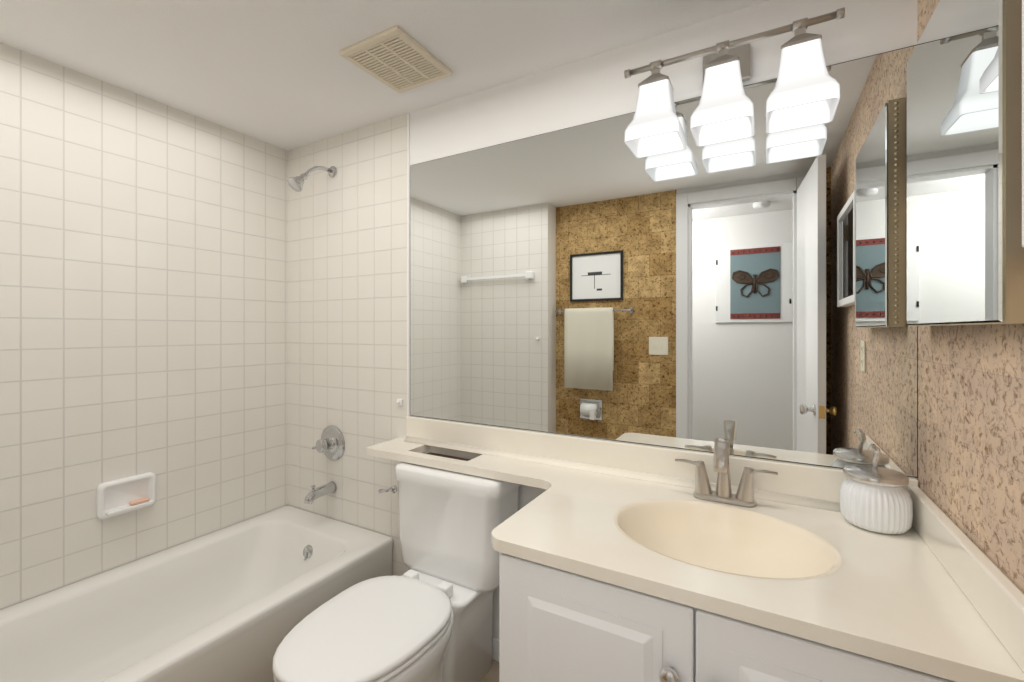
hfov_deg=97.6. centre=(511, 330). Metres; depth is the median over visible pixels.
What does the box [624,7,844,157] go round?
sconce
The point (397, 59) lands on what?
ceiling vent
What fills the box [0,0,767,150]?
ceiling
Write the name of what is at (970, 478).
wall
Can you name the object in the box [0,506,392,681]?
bathtub
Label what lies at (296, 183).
shower head
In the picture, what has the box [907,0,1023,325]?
medicine cabinet mirror
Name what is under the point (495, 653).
baseboard
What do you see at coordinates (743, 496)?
faucet
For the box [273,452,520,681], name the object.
toilet
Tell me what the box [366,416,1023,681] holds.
countertop
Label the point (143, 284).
tile
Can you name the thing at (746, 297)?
wall mirror
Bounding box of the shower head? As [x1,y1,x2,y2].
[288,166,336,191]
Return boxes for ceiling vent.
[340,26,451,93]
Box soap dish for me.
[96,472,155,518]
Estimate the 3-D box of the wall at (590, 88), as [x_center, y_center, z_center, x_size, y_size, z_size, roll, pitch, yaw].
[-0.057,0.165,1.814,2.770,2.250,0.100,0,0,29]
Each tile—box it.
[0,43,287,609]
[288,113,409,575]
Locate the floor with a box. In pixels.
[480,659,498,681]
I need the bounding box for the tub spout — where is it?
[304,481,336,503]
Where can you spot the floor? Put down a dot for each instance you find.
(492, 675)
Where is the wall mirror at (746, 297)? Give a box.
[410,45,917,477]
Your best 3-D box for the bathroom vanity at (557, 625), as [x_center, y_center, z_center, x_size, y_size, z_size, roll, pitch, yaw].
[0.481,0.901,1.073,0.875,0.778,0.638,0,0,29]
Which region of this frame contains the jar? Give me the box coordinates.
[839,444,912,533]
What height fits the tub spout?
0.085 m
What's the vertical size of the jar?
0.200 m
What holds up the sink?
in the countertop at (934, 590)
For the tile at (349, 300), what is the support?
attached to the wall at (590, 88)
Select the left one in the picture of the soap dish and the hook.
the soap dish
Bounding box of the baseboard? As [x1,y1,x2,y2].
[492,637,498,661]
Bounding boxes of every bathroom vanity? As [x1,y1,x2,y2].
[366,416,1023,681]
[499,552,955,681]
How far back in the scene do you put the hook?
1.98 m
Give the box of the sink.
[612,499,842,614]
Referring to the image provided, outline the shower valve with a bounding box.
[312,425,344,460]
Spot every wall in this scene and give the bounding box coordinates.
[410,0,916,638]
[917,0,1023,593]
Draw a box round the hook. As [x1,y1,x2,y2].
[396,399,402,404]
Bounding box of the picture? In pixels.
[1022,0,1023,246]
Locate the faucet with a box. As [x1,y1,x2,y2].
[675,438,777,506]
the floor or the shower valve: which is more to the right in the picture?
the floor

